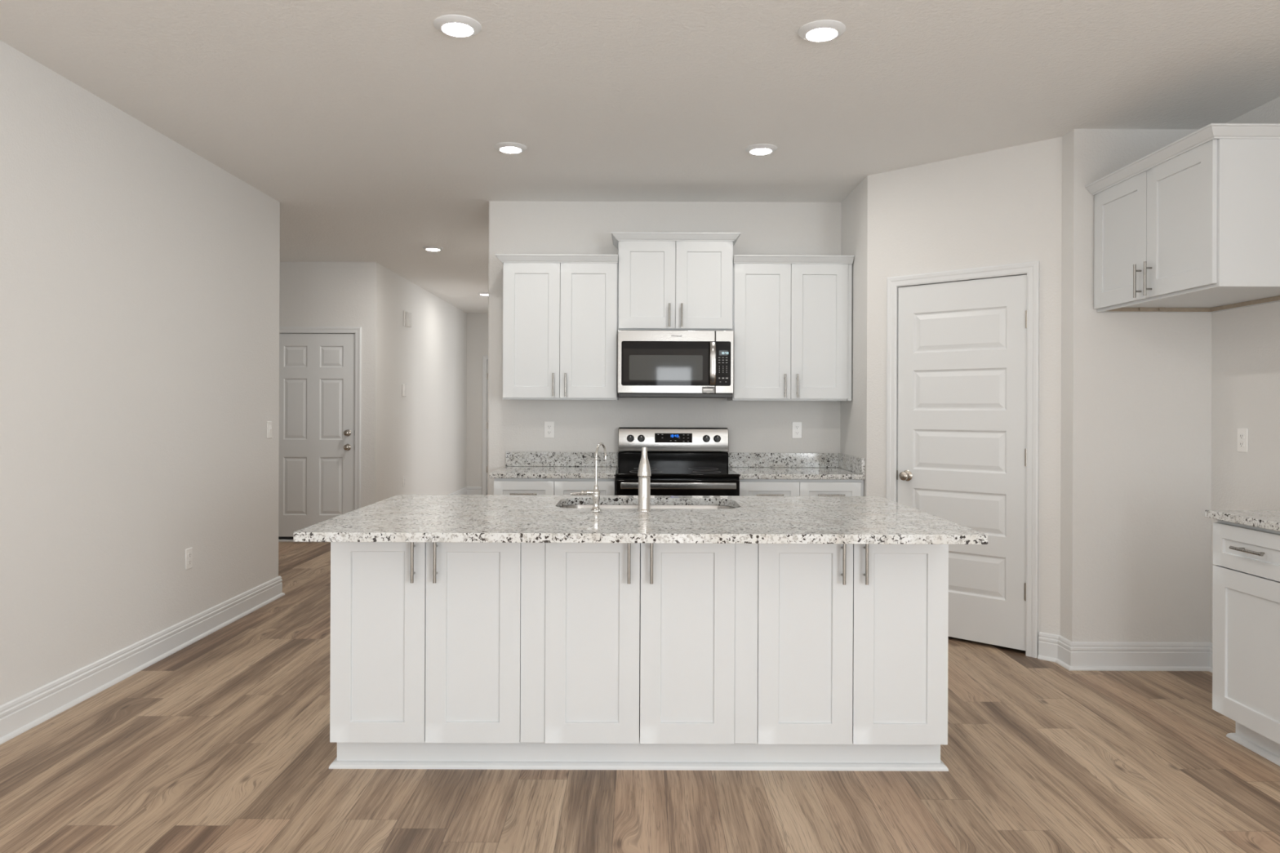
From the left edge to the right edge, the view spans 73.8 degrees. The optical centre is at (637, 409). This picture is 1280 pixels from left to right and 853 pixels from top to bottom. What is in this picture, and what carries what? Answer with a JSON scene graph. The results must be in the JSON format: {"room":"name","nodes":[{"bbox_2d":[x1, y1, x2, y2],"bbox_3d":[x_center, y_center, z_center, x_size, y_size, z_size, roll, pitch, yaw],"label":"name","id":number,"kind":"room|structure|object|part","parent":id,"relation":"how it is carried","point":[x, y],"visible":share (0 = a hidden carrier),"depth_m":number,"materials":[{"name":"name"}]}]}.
{"room":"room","nodes":[
{"label":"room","id":0,"kind":"room"},
{"bbox_2d":[0,40,279,705],"bbox_3d":[-2.555,-0.071,2.350,0.120,2.843,7.200,0,0,0],"label":"wall","id":1,"kind":"structure","parent":0,"point":[140,274],"depth_m":4.10,"materials":[{"name":"paint"}]},
{"bbox_2d":[0,575,284,744],"bbox_3d":[-2.545,1.231,0.390,0.150,0.138,11.180,0,0,0],"label":"baseboard","id":2,"kind":"structure","parent":1,"relation":"attached to","point":[20,714],"depth_m":4.10,"materials":[{"name":"white paint"}]},
{"bbox_2d":[185,547,192,569],"bbox_3d":[-2.494,0.830,4.746,0.009,0.115,0.070,0,0,0],"label":"wall outlet","id":3,"kind":"object","parent":1,"relation":"attached to","point":[188,552],"visible":1,"depth_m":4.74,"materials":[{"name":"white plastic"}]},
{"bbox_2d":[266,421,271,438],"bbox_3d":[-2.489,0.138,5.777,0.012,0.115,0.074,0,0,0],"label":"light switch","id":4,"kind":"object","parent":1,"relation":"attached to","point":[268,423],"visible":1,"depth_m":5.76,"materials":[{"name":"white plastic"}]},
{"bbox_2d":[279,262,364,507],"bbox_3d":[-3.492,-0.075,8.440,1.616,2.843,0.160,0,0,0],"label":"wall","id":5,"kind":"structure","parent":0,"point":[312,294],"depth_m":8.36,"materials":[{"name":"paint"}]},
{"bbox_2d":[278,536,293,538],"bbox_3d":[-3.183,1.259,8.432,0.819,0.042,0.055,0,0,0],"label":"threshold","id":6,"kind":"structure","parent":5,"relation":"attached to","point":[279,537],"depth_m":8.40,"materials":[{"name":"black plastic"}]},
{"bbox_2d":[278,538,293,542],"bbox_3d":[-3.183,1.289,8.393,0.821,0.018,0.135,0,0,0],"label":"trim","id":7,"kind":"structure","parent":5,"relation":"attached to","point":[279,540],"depth_m":8.33,"materials":[{"name":"white paint"}]},
{"bbox_2d":[278,333,355,537],"bbox_3d":[-3.178,0.253,8.349,0.817,1.993,0.102,0,0,0],"label":"door","id":8,"kind":"structure","parent":5,"relation":"in","point":[317,371],"depth_m":8.36,"materials":[{"name":"white paint"}]},
{"bbox_3d":[-2.838,0.371,8.331,0.064,0.064,0.066,0,0,0],"label":"knob","id":9,"kind":"part","parent":8,"relation":"part of","materials":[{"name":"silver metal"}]},
{"bbox_2d":[279,326,361,510],"bbox_3d":[-3.179,0.245,8.400,0.941,2.105,0.119,0,0,0],"label":"trim","id":10,"kind":"structure","parent":5,"relation":"attached to","point":[297,330],"depth_m":8.35,"materials":[{"name":"white paint"}]},
{"bbox_2d":[363,262,466,506],"bbox_3d":[-2.624,-0.072,10.680,0.120,2.843,4.640,0,0,0],"label":"wall","id":11,"kind":"structure","parent":0,"point":[420,436],"depth_m":9.71,"materials":[{"name":"paint"}]},
{"bbox_2d":[402,383,406,396],"bbox_3d":[-2.550,-0.208,9.330,0.026,0.136,0.090,0,0,0],"label":"thermostat","id":12,"kind":"object","parent":11,"relation":"attached to","point":[404,386],"visible":1,"depth_m":9.30,"materials":[{"name":"white plastic"}]},
{"bbox_2d":[403,310,411,327],"bbox_3d":[-2.531,-0.994,9.400,0.058,0.173,0.150,0,0,0],"label":"door chime","id":13,"kind":"object","parent":11,"relation":"attached to","point":[406,315],"visible":1,"depth_m":9.35,"materials":[{"name":"white plastic"}]},
{"bbox_3d":[-2.550,-0.996,9.400,0.020,0.170,0.150,0,0,0],"label":"plate","id":14,"kind":"part","parent":13,"relation":"part of","materials":[{"name":"white plastic"}]},
{"bbox_2d":[449,486,481,494],"bbox_3d":[-2.520,1.231,10.565,0.232,0.138,4.479,0,0,2],"label":"baseboard","id":15,"kind":"structure","parent":11,"relation":"attached to","point":[468,490],"depth_m":12.79,"materials":[{"name":"white paint"}]},
{"bbox_2d":[466,313,488,494],"bbox_3d":[-1.800,-0.068,12.880,1.800,2.843,0.160,0,0,0],"label":"wall","id":16,"kind":"structure","parent":0,"point":[477,323],"depth_m":12.80,"materials":[{"name":"paint"}]},
{"bbox_2d":[482,355,488,494],"bbox_3d":[-1.855,0.250,12.841,0.936,2.105,0.119,0,0,0],"label":"trim","id":17,"kind":"structure","parent":16,"relation":"attached to","point":[485,358],"depth_m":12.79,"materials":[{"name":"white paint"}]},
{"bbox_2d":[486,360,488,493],"bbox_3d":[-1.859,0.267,12.815,0.816,2.011,0.050,0,0,0],"label":"door","id":18,"kind":"structure","parent":16,"relation":"in","point":[487,360],"depth_m":12.80,"materials":[{"name":"white paint"}]},
{"bbox_2d":[0,0,1279,313],"bbox_3d":[-0.644,-1.496,3.800,7.500,0.120,18.600,0,0,0],"label":"ceiling","id":19,"kind":"structure","parent":0,"point":[375,130],"depth_m":3.81,"materials":[{"name":"paint"}]},
{"bbox_2d":[422,245,443,251],"bbox_3d":[-1.825,-1.430,7.610,0.176,0.020,0.176,0,0,0],"label":"recessed light","id":20,"kind":"object","parent":19,"relation":"in","point":[433,248],"visible":1,"depth_m":7.56,"materials":[{"name":"white paint"}]},
{"bbox_2d":[433,14,481,36],"bbox_3d":[-0.672,-1.426,3.190,0.176,0.020,0.176,0,0,0],"label":"recessed light","id":21,"kind":"object","parent":19,"relation":"in","point":[455,25],"visible":1,"depth_m":3.16,"materials":[{"name":"white paint"}]},
{"bbox_2d":[477,292,488,295],"bbox_3d":[-1.895,-1.430,10.600,0.176,0.020,0.176,0,0,0],"label":"recessed light","id":22,"kind":"object","parent":19,"relation":"in","point":[479,293],"visible":0.8,"depth_m":10.54,"materials":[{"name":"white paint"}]},
{"bbox_2d":[494,142,526,153],"bbox_3d":[-0.695,-1.426,4.670,0.176,0.020,0.176,0,0,0],"label":"recessed light","id":23,"kind":"object","parent":19,"relation":"in","point":[505,147],"visible":1,"depth_m":4.63,"materials":[{"name":"white paint"}]},
{"bbox_2d":[744,143,777,155],"bbox_3d":[0.677,-1.420,4.680,0.176,0.020,0.176,0,0,0],"label":"recessed light","id":24,"kind":"object","parent":19,"relation":"in","point":[757,148],"visible":1,"depth_m":4.64,"materials":[{"name":"white paint"}]},
{"bbox_2d":[798,19,845,41],"bbox_3d":[0.696,-1.420,3.220,0.176,0.020,0.176,0,0,0],"label":"recessed light","id":25,"kind":"object","parent":19,"relation":"in","point":[822,30],"visible":1,"depth_m":3.19,"materials":[{"name":"white paint"}]},
{"bbox_2d":[0,542,1279,852],"bbox_3d":[-0.655,1.367,3.800,7.500,0.120,18.600,0,0,0],"label":"floor","id":26,"kind":"structure","parent":0,"point":[221,744],"depth_m":2.98,"materials":[{"name":"brown wood"}]},
{"bbox_2d":[329,542,520,742],"bbox_3d":[-0.758,0.809,3.447,0.678,0.768,0.871,0,0,0],"label":"base cabinet","id":27,"kind":"object","parent":26,"relation":"on","point":[425,637],"visible":0.77,"depth_m":3.05,"materials":[{"name":"white paint"}]},
{"bbox_3d":[-0.928,0.813,3.057,0.337,0.755,0.020,0,0,0],"label":"door","id":28,"kind":"part","parent":27,"relation":"part of","materials":[{"name":"white paint"}]},
{"bbox_3d":[-0.797,0.536,3.029,0.012,0.156,0.036,0,0,0],"label":"handle","id":29,"kind":"part","parent":27,"relation":"part of","materials":[{"name":"silver metal"}]},
{"bbox_3d":[-0.717,0.536,3.029,0.012,0.156,0.036,0,0,0],"label":"handle","id":30,"kind":"part","parent":27,"relation":"part of","materials":[{"name":"silver metal"}]},
{"bbox_3d":[-0.588,0.814,3.057,0.337,0.755,0.020,0,0,0],"label":"door","id":31,"kind":"part","parent":27,"relation":"part of","materials":[{"name":"white paint"}]},
{"bbox_2d":[293,494,988,544],"bbox_3d":[0.010,0.411,3.318,2.220,0.030,1.204,0,0,0],"label":"countertop","id":32,"kind":"structure","parent":27,"relation":"on","point":[467,518],"depth_m":2.99,"materials":[{"name":"stone"}]},
{"bbox_2d":[571,442,606,511],"bbox_3d":[-0.172,0.264,3.351,0.164,0.263,0.078,0,0,-35],"label":"filter faucet","id":33,"kind":"object","parent":32,"relation":"on","point":[595,494],"visible":1,"depth_m":3.33,"materials":[{"name":"silver metal"}]},
{"bbox_3d":[-0.216,0.325,3.337,0.088,0.021,0.021,0,0,0],"label":"lever handle","id":34,"kind":"part","parent":33,"relation":"part of","materials":[{"name":"silver metal"}]},
{"bbox_3d":[-0.145,0.216,3.380,0.010,0.167,0.101,0,0,21],"label":"gooseneck spout","id":35,"kind":"part","parent":33,"relation":"part of","materials":[{"name":"silver metal"}]},
{"bbox_2d":[637,447,651,511],"bbox_3d":[0.027,0.272,3.430,0.053,0.249,0.239,0,0,0],"label":"kitchen faucet","id":36,"kind":"object","parent":32,"relation":"on","point":[644,473],"visible":1,"depth_m":3.32,"materials":[{"name":"silver metal"}]},
{"bbox_3d":[0.027,0.207,3.337,0.053,0.120,0.053,0,0,0],"label":"lever handle","id":37,"kind":"part","parent":36,"relation":"part of","materials":[{"name":"silver metal"}]},
{"bbox_2d":[560,504,735,508],"bbox_3d":[0.043,0.538,3.607,0.792,0.220,0.437,0,0,0],"label":"sink","id":38,"kind":"object","parent":32,"relation":"in","point":[572,506],"visible":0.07,"depth_m":3.81,"materials":[{"name":"silver metal"}]},
{"bbox_2d":[493,478,615,495],"bbox_3d":[-0.513,0.867,5.544,0.745,0.882,0.676,0,0,0],"label":"base cabinet","id":39,"kind":"object","parent":26,"relation":"on","point":[523,486],"visible":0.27,"depth_m":5.24,"materials":[{"name":"white paint"}]},
{"bbox_3d":[-0.698,0.518,5.224,0.165,0.012,0.036,0,0,0],"label":"handle","id":40,"kind":"part","parent":39,"relation":"part of","materials":[{"name":"silver metal"}]},
{"bbox_3d":[-0.698,0.524,5.252,0.369,0.166,0.020,0,0,0],"label":"drawer","id":41,"kind":"part","parent":39,"relation":"part of","materials":[{"name":"white paint"}]},
{"bbox_2d":[488,451,617,478],"bbox_3d":[-0.522,0.359,5.559,0.774,0.130,0.647,0,0,0],"label":"countertop","id":42,"kind":"structure","parent":39,"relation":"on","point":[518,464],"depth_m":5.86,"materials":[{"name":"stone"}]},
{"bbox_3d":[-0.326,0.520,5.224,0.165,0.012,0.036,0,0,0],"label":"handle","id":43,"kind":"part","parent":39,"relation":"part of","materials":[{"name":"silver metal"}]},
{"bbox_3d":[-0.326,0.526,5.252,0.369,0.166,0.020,0,0,0],"label":"drawer","id":44,"kind":"part","parent":39,"relation":"part of","materials":[{"name":"white paint"}]},
{"bbox_2d":[520,542,735,743],"bbox_3d":[-0.036,0.812,3.202,0.766,0.768,0.381,0,0,0],"label":"base cabinet","id":45,"kind":"object","parent":26,"relation":"on","point":[640,637],"depth_m":3.05,"materials":[{"name":"white paint"}]},
{"bbox_3d":[-0.375,0.811,3.062,0.088,0.764,0.018,0,0,0],"label":"filler strip","id":46,"kind":"part","parent":45,"relation":"part of","materials":[{"name":"white wood"}]},
{"bbox_3d":[-0.161,0.816,3.057,0.337,0.755,0.020,0,0,0],"label":"door","id":47,"kind":"part","parent":45,"relation":"part of","materials":[{"name":"white paint"}]},
{"bbox_3d":[-0.030,0.539,3.029,0.012,0.156,0.036,0,0,0],"label":"handle","id":48,"kind":"part","parent":45,"relation":"part of","materials":[{"name":"silver metal"}]},
{"bbox_3d":[0.050,0.539,3.029,0.012,0.156,0.036,0,0,0],"label":"handle","id":49,"kind":"part","parent":45,"relation":"part of","materials":[{"name":"silver metal"}]},
{"bbox_3d":[0.179,0.817,3.057,0.337,0.755,0.020,0,0,0],"label":"door","id":50,"kind":"part","parent":45,"relation":"part of","materials":[{"name":"white paint"}]},
{"bbox_2d":[328,741,948,771],"bbox_3d":[0.004,1.253,3.479,2.252,0.114,0.762,0,0,0],"label":"baseboard","id":51,"kind":"structure","parent":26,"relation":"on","point":[455,756],"depth_m":3.12,"materials":[{"name":"white paint"}]},
{"bbox_3d":[0.004,1.300,3.479,2.252,0.021,0.762,0,0,0],"label":"shoe moulding","id":52,"kind":"part","parent":51,"relation":"part of","materials":[{"name":"white paint"}]},
{"bbox_2d":[615,426,739,496],"bbox_3d":[0.242,0.708,5.468,0.750,1.166,0.823,0,0,0],"label":"range","id":53,"kind":"object","parent":26,"relation":"on","point":[683,461],"visible":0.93,"depth_m":5.79,"materials":[{"name":"black metal"}]},
{"bbox_3d":[-0.048,0.198,5.786,0.050,0.050,0.025,0,0,0],"label":"knob","id":54,"kind":"part","parent":53,"relation":"part of","materials":[{"name":"black plastic"}]},
{"bbox_3d":[0.025,0.198,5.786,0.050,0.050,0.025,0,0,0],"label":"knob","id":55,"kind":"part","parent":53,"relation":"part of","materials":[{"name":"black plastic"}]},
{"bbox_3d":[0.244,0.210,5.830,0.750,0.161,0.092,0,0,0],"label":"control panel","id":56,"kind":"part","parent":53,"relation":"part of","materials":[{"name":"silver metal"}]},
{"bbox_2d":[615,466,739,477],"bbox_3d":[0.243,0.400,5.470,0.750,0.020,0.640,0,0,0],"label":"cooktop","id":57,"kind":"object","parent":53,"relation":"in","point":[622,472],"depth_m":5.29,"materials":[{"name":"black glass"}]},
{"bbox_2d":[616,479,739,496],"bbox_3d":[0.242,0.761,5.115,0.742,0.670,0.117,0,0,0],"label":"oven","id":58,"kind":"object","parent":53,"relation":"in","point":[624,486],"depth_m":5.13,"materials":[{"name":"black metal"}]},
{"bbox_3d":[0.468,0.200,5.786,0.050,0.050,0.025,0,0,0],"label":"knob","id":59,"kind":"part","parent":53,"relation":"part of","materials":[{"name":"black plastic"}]},
{"bbox_3d":[0.541,0.200,5.786,0.050,0.050,0.025,0,0,0],"label":"knob","id":60,"kind":"part","parent":53,"relation":"part of","materials":[{"name":"black plastic"}]},
{"bbox_2d":[739,479,863,496],"bbox_3d":[1.009,0.873,5.544,0.770,0.882,0.676,0,0,0],"label":"base cabinet","id":61,"kind":"object","parent":26,"relation":"on","point":[748,487],"visible":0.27,"depth_m":5.24,"materials":[{"name":"white paint"}]},
{"bbox_3d":[0.811,0.530,5.252,0.369,0.166,0.020,0,0,0],"label":"drawer","id":62,"kind":"part","parent":61,"relation":"part of","materials":[{"name":"white paint"}]},
{"bbox_3d":[0.811,0.524,5.224,0.165,0.012,0.036,0,0,0],"label":"handle","id":63,"kind":"part","parent":61,"relation":"part of","materials":[{"name":"silver metal"}]},
{"bbox_2d":[728,452,865,479],"bbox_3d":[1.010,0.365,5.559,0.776,0.130,0.647,0,0,0],"label":"countertop","id":64,"kind":"structure","parent":61,"relation":"on","point":[748,465],"depth_m":5.74,"materials":[{"name":"stone"}]},
{"bbox_3d":[1.186,0.532,5.252,0.374,0.166,0.020,0,0,0],"label":"drawer","id":65,"kind":"part","parent":61,"relation":"part of","materials":[{"name":"white paint"}]},
{"bbox_3d":[1.186,0.526,5.224,0.165,0.012,0.036,0,0,0],"label":"handle","id":66,"kind":"part","parent":61,"relation":"part of","materials":[{"name":"silver metal"}]},
{"bbox_2d":[734,543,948,744],"bbox_3d":[0.729,0.815,3.447,0.761,0.768,0.871,0,0,0],"label":"base cabinet","id":67,"kind":"object","parent":26,"relation":"on","point":[852,638],"depth_m":3.05,"materials":[{"name":"white paint"}]},
{"bbox_3d":[0.390,0.814,3.062,0.082,0.764,0.018,0,0,0],"label":"filler strip","id":68,"kind":"part","parent":67,"relation":"part of","materials":[{"name":"white wood"}]},
{"bbox_3d":[0.601,0.819,3.057,0.337,0.755,0.020,0,0,0],"label":"door","id":69,"kind":"part","parent":67,"relation":"part of","materials":[{"name":"white paint"}]},
{"bbox_3d":[0.732,0.542,3.029,0.012,0.156,0.036,0,0,0],"label":"handle","id":70,"kind":"part","parent":67,"relation":"part of","materials":[{"name":"silver metal"}]},
{"bbox_3d":[0.812,0.542,3.029,0.012,0.156,0.036,0,0,0],"label":"handle","id":71,"kind":"part","parent":67,"relation":"part of","materials":[{"name":"silver metal"}]},
{"bbox_3d":[0.941,0.820,3.057,0.337,0.755,0.020,0,0,0],"label":"door","id":72,"kind":"part","parent":67,"relation":"part of","materials":[{"name":"white paint"}]},
{"bbox_2d":[1212,520,1279,766],"bbox_3d":[2.588,0.879,3.200,0.643,0.882,0.480,0,0,0],"label":"base cabinet","id":73,"kind":"object","parent":26,"relation":"on","point":[1246,609],"visible":0.99,"depth_m":3.23,"materials":[{"name":"white paint"}]},
{"bbox_2d":[1204,510,1279,531],"bbox_3d":[2.597,0.421,3.192,0.631,0.030,0.483,0,0,0],"label":"countertop","id":74,"kind":"structure","parent":73,"relation":"on","point":[1265,519],"depth_m":3.26,"materials":[{"name":"stone"}]},
{"bbox_3d":[2.314,0.536,3.189,0.020,0.166,0.454,0,0,0],"label":"drawer","id":75,"kind":"part","parent":73,"relation":"part of","materials":[{"name":"white paint"}]},
{"bbox_3d":[2.286,0.530,3.189,0.036,0.012,0.165,0,0,0],"label":"handle","id":76,"kind":"part","parent":73,"relation":"part of","materials":[{"name":"silver metal"}]},
{"bbox_3d":[2.497,1.309,3.201,0.248,0.021,0.478,0,0,0],"label":"shoe moulding","id":77,"kind":"part","parent":73,"relation":"part of","materials":[{"name":"white paint"}]},
{"bbox_2d":[487,200,841,494],"bbox_3d":[1.008,-0.058,5.944,4.084,2.843,0.120,0,0,0],"label":"wall","id":78,"kind":"structure","parent":0,"point":[515,227],"depth_m":5.88,"materials":[{"name":"paint"}]},
{"bbox_2d":[544,421,554,438],"bbox_3d":[-0.608,0.140,5.879,0.070,0.115,0.009,0,0,0],"label":"wall outlet","id":79,"kind":"object","parent":78,"relation":"attached to","point":[548,425],"visible":1,"depth_m":5.88,"materials":[{"name":"white plastic"}]},
{"bbox_2d":[494,253,618,400],"bbox_3d":[-0.525,-0.531,5.690,0.790,0.936,0.386,0,0,0],"label":"upper cabinet","id":80,"kind":"object","parent":78,"relation":"attached to","point":[560,312],"visible":1,"depth_m":5.54,"materials":[{"name":"white paint"}]},
{"bbox_3d":[-0.689,-0.516,5.550,0.367,0.881,0.020,0,0,0],"label":"door","id":81,"kind":"part","parent":80,"relation":"part of","materials":[{"name":"white paint"}]},
{"bbox_3d":[-0.545,-0.159,5.522,0.012,0.153,0.036,0,0,0],"label":"handle","id":82,"kind":"part","parent":80,"relation":"part of","materials":[{"name":"silver metal"}]},
{"bbox_3d":[-0.523,-0.976,5.690,0.790,0.047,0.386,0,0,0],"label":"crown moulding","id":83,"kind":"part","parent":80,"relation":"part of","materials":[{"name":"white paint"}]},
{"bbox_3d":[-0.465,-0.158,5.522,0.012,0.153,0.036,0,0,0],"label":"handle","id":84,"kind":"part","parent":80,"relation":"part of","materials":[{"name":"silver metal"}]},
{"bbox_3d":[-0.319,-0.515,5.550,0.367,0.881,0.020,0,0,0],"label":"door","id":85,"kind":"part","parent":80,"relation":"part of","materials":[{"name":"white paint"}]},
{"bbox_2d":[505,451,617,466],"bbox_3d":[-0.521,0.344,5.873,0.772,0.100,0.020,0,0,0],"label":"backsplash","id":86,"kind":"structure","parent":78,"relation":"attached to","point":[512,458],"depth_m":5.86,"materials":[{"name":"stone"}]},
{"bbox_2d":[611,231,740,330],"bbox_3d":[0.248,-0.827,5.690,0.833,0.627,0.386,0,0,0],"label":"upper cabinet","id":87,"kind":"object","parent":78,"relation":"attached to","point":[667,281],"visible":0.91,"depth_m":5.54,"materials":[{"name":"white paint"}]},
{"bbox_3d":[0.063,-0.812,5.550,0.367,0.573,0.020,0,0,0],"label":"door","id":88,"kind":"part","parent":87,"relation":"part of","materials":[{"name":"white paint"}]},
{"bbox_3d":[0.207,-0.609,5.522,0.012,0.153,0.036,0,0,0],"label":"handle","id":89,"kind":"part","parent":87,"relation":"part of","materials":[{"name":"silver metal"}]},
{"bbox_2d":[617,329,733,398],"bbox_3d":[0.245,-0.291,5.653,0.745,0.432,0.458,0,0,0],"label":"microwave","id":90,"kind":"object","parent":87,"relation":"attached to","point":[698,364],"visible":1,"depth_m":5.47,"materials":[{"name":"silver metal"}]},
{"bbox_3d":[0.197,-0.294,5.473,0.600,0.286,0.003,0,0,0],"label":"glass","id":91,"kind":"part","parent":90,"relation":"part of","materials":[{"name":"black glass"}]},
{"bbox_3d":[0.480,-0.293,5.448,0.042,0.272,0.048,0,0,0],"label":"handle","id":92,"kind":"part","parent":90,"relation":"part of","materials":[{"name":"silver metal"}]},
{"bbox_3d":[0.559,-0.304,5.489,0.118,0.404,0.030,0,0,0],"label":"control panel","id":93,"kind":"part","parent":90,"relation":"part of","materials":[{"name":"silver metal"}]},
{"bbox_3d":[0.249,-1.117,5.690,0.833,0.047,0.386,0,0,0],"label":"crown moulding","id":94,"kind":"part","parent":87,"relation":"part of","materials":[{"name":"white paint"}]},
{"bbox_3d":[0.287,-0.608,5.522,0.012,0.153,0.036,0,0,0],"label":"handle","id":95,"kind":"part","parent":87,"relation":"part of","materials":[{"name":"silver metal"}]},
{"bbox_3d":[0.433,-0.811,5.550,0.367,0.573,0.020,0,0,0],"label":"door","id":96,"kind":"part","parent":87,"relation":"part of","materials":[{"name":"white paint"}]},
{"bbox_2d":[728,452,838,467],"bbox_3d":[1.010,0.350,5.873,0.776,0.100,0.020,0,0,0],"label":"backsplash","id":97,"kind":"structure","parent":78,"relation":"attached to","point":[735,460],"depth_m":5.86,"materials":[{"name":"stone"}]},
{"bbox_2d":[727,254,853,401],"bbox_3d":[1.008,-0.525,5.690,0.772,0.936,0.386,0,0,0],"label":"upper cabinet","id":98,"kind":"object","parent":78,"relation":"attached to","point":[792,314],"visible":0.94,"depth_m":5.54,"materials":[{"name":"white paint"}]},
{"bbox_3d":[0.812,-0.510,5.550,0.367,0.881,0.020,0,0,0],"label":"door","id":99,"kind":"part","parent":98,"relation":"part of","materials":[{"name":"white paint"}]},
{"bbox_3d":[0.956,-0.153,5.522,0.012,0.153,0.036,0,0,0],"label":"handle","id":100,"kind":"part","parent":98,"relation":"part of","materials":[{"name":"silver metal"}]},
{"bbox_3d":[1.010,-0.970,5.518,0.772,0.047,0.042,0,0,0],"label":"crown moulding","id":101,"kind":"part","parent":98,"relation":"part of","materials":[{"name":"white paint"}]},
{"bbox_3d":[1.036,-0.152,5.522,0.012,0.153,0.036,0,0,0],"label":"handle","id":102,"kind":"part","parent":98,"relation":"part of","materials":[{"name":"silver metal"}]},
{"bbox_3d":[1.182,-0.509,5.550,0.367,0.881,0.020,0,0,0],"label":"door","id":103,"kind":"part","parent":98,"relation":"part of","materials":[{"name":"white paint"}]},
{"bbox_2d":[791,422,802,438],"bbox_3d":[1.099,0.143,5.879,0.070,0.115,0.009,0,0,0],"label":"wall outlet","id":104,"kind":"object","parent":78,"relation":"attached to","point":[797,427],"visible":1,"depth_m":5.88,"materials":[{"name":"white plastic"}]},
{"bbox_2d":[840,175,867,496],"bbox_3d":[1.450,-0.056,5.547,0.100,2.843,0.674,0,0,0],"label":"wall","id":105,"kind":"structure","parent":0,"point":[854,219],"depth_m":5.44,"materials":[{"name":"paint"}]},
{"bbox_2d":[838,453,865,474],"bbox_3d":[1.388,0.351,5.551,0.020,0.100,0.622,0,0,0],"label":"backsplash","id":106,"kind":"structure","parent":105,"relation":"attached to","point":[847,462],"depth_m":5.48,"materials":[{"name":"stone"}]},
{"bbox_2d":[866,136,1062,636],"bbox_3d":[1.840,-0.054,4.870,1.108,2.843,0.100,0,0,43],"label":"wall","id":107,"kind":"structure","parent":0,"point":[1000,206],"depth_m":4.72,"materials":[{"name":"paint"}]},
{"bbox_2d":[896,274,1026,650],"bbox_3d":[1.810,0.285,4.814,0.749,2.019,0.102,0,0,43],"label":"door","id":108,"kind":"structure","parent":107,"relation":"in","point":[962,344],"depth_m":4.78,"materials":[{"name":"white paint"}]},
{"bbox_3d":[1.571,0.391,5.011,0.064,0.064,0.066,0,0,43],"label":"knob","id":109,"kind":"part","parent":108,"relation":"part of","materials":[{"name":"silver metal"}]},
{"bbox_2d":[885,261,1039,657],"bbox_3d":[1.842,0.265,4.854,0.863,2.105,0.119,0,0,43],"label":"trim","id":110,"kind":"structure","parent":107,"relation":"attached to","point":[1031,268],"depth_m":4.56,"materials":[{"name":"white paint"}]},
{"bbox_2d":[1037,631,1212,672],"bbox_3d":[2.699,1.251,4.127,0.587,0.138,1.333,0,0,-39],"label":"baseboard","id":111,"kind":"structure","parent":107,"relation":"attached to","point":[1071,655],"depth_m":4.32,"materials":[{"name":"white paint"}]},
{"bbox_2d":[1060,128,1211,642],"bbox_3d":[2.564,-0.052,4.394,0.703,2.843,0.123,0,0,0],"label":"wall","id":112,"kind":"structure","parent":0,"point":[1135,460],"depth_m":4.33,"materials":[{"name":"paint"}]},
{"bbox_2d":[1210,97,1279,642],"bbox_3d":[2.985,-0.050,0.300,0.140,2.843,11.400,0,0,0],"label":"wall","id":113,"kind":"structure","parent":0,"point":[1246,340],"depth_m":4.08,"materials":[{"name":"paint"}]},
{"bbox_2d":[1084,123,1279,312],"bbox_3d":[2.593,-0.811,3.854,0.646,0.639,0.952,0,0,0],"label":"upper cabinet","id":114,"kind":"object","parent":113,"relation":"attached to","point":[1192,224],"visible":1,"depth_m":3.61,"materials":[{"name":"white paint"}]},
{"bbox_3d":[2.323,-0.799,4.100,0.020,0.583,0.444,0,0,0],"label":"door","id":115,"kind":"part","parent":114,"relation":"part of","materials":[{"name":"white paint"}]},
{"bbox_3d":[2.294,-0.589,3.917,0.036,0.153,0.012,0,0,0],"label":"handle","id":116,"kind":"part","parent":114,"relation":"part of","materials":[{"name":"silver metal"}]},
{"bbox_3d":[2.294,-0.589,3.837,0.036,0.153,0.012,0,0,0],"label":"handle","id":117,"kind":"part","parent":114,"relation":"part of","materials":[{"name":"silver metal"}]},
{"bbox_3d":[2.323,-0.799,3.654,0.020,0.583,0.444,0,0,0],"label":"door","id":118,"kind":"part","parent":114,"relation":"part of","materials":[{"name":"white paint"}]},
{"bbox_3d":[2.594,-1.107,3.854,0.646,0.047,0.952,0,0,0],"label":"crown moulding","id":119,"kind":"part","parent":114,"relation":"part of","materials":[{"name":"white paint"}]},
{"bbox_3d":[2.625,-0.504,3.876,0.546,0.020,0.876,0,0,0],"label":"mounting rail","id":120,"kind":"part","parent":114,"relation":"part of","materials":[{"name":"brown wood"}]},
{"bbox_2d":[1236,428,1248,452],"bbox_3d":[2.910,0.149,4.105,0.009,0.115,0.070,0,0,0],"label":"wall outlet","id":121,"kind":"object","parent":113,"relation":"attached to","point":[1242,433],"visible":1,"depth_m":4.10,"materials":[{"name":"white plastic"}]},
{"bbox_2d":[1239,433,1244,439],"bbox_3d":[2.907,0.130,4.105,0.002,0.029,0.033,0,0,0],"label":"receptacle","id":122,"kind":"object","parent":121,"relation":"attached to","point":[1241,435],"depth_m":4.10,"materials":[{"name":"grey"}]},
{"bbox_2d":[1239,441,1244,447],"bbox_3d":[2.907,0.169,4.105,0.002,0.029,0.033,0,0,0],"label":"receptacle","id":123,"kind":"object","parent":121,"relation":"attached to","point":[1241,443],"depth_m":4.10,"materials":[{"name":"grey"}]}
]}

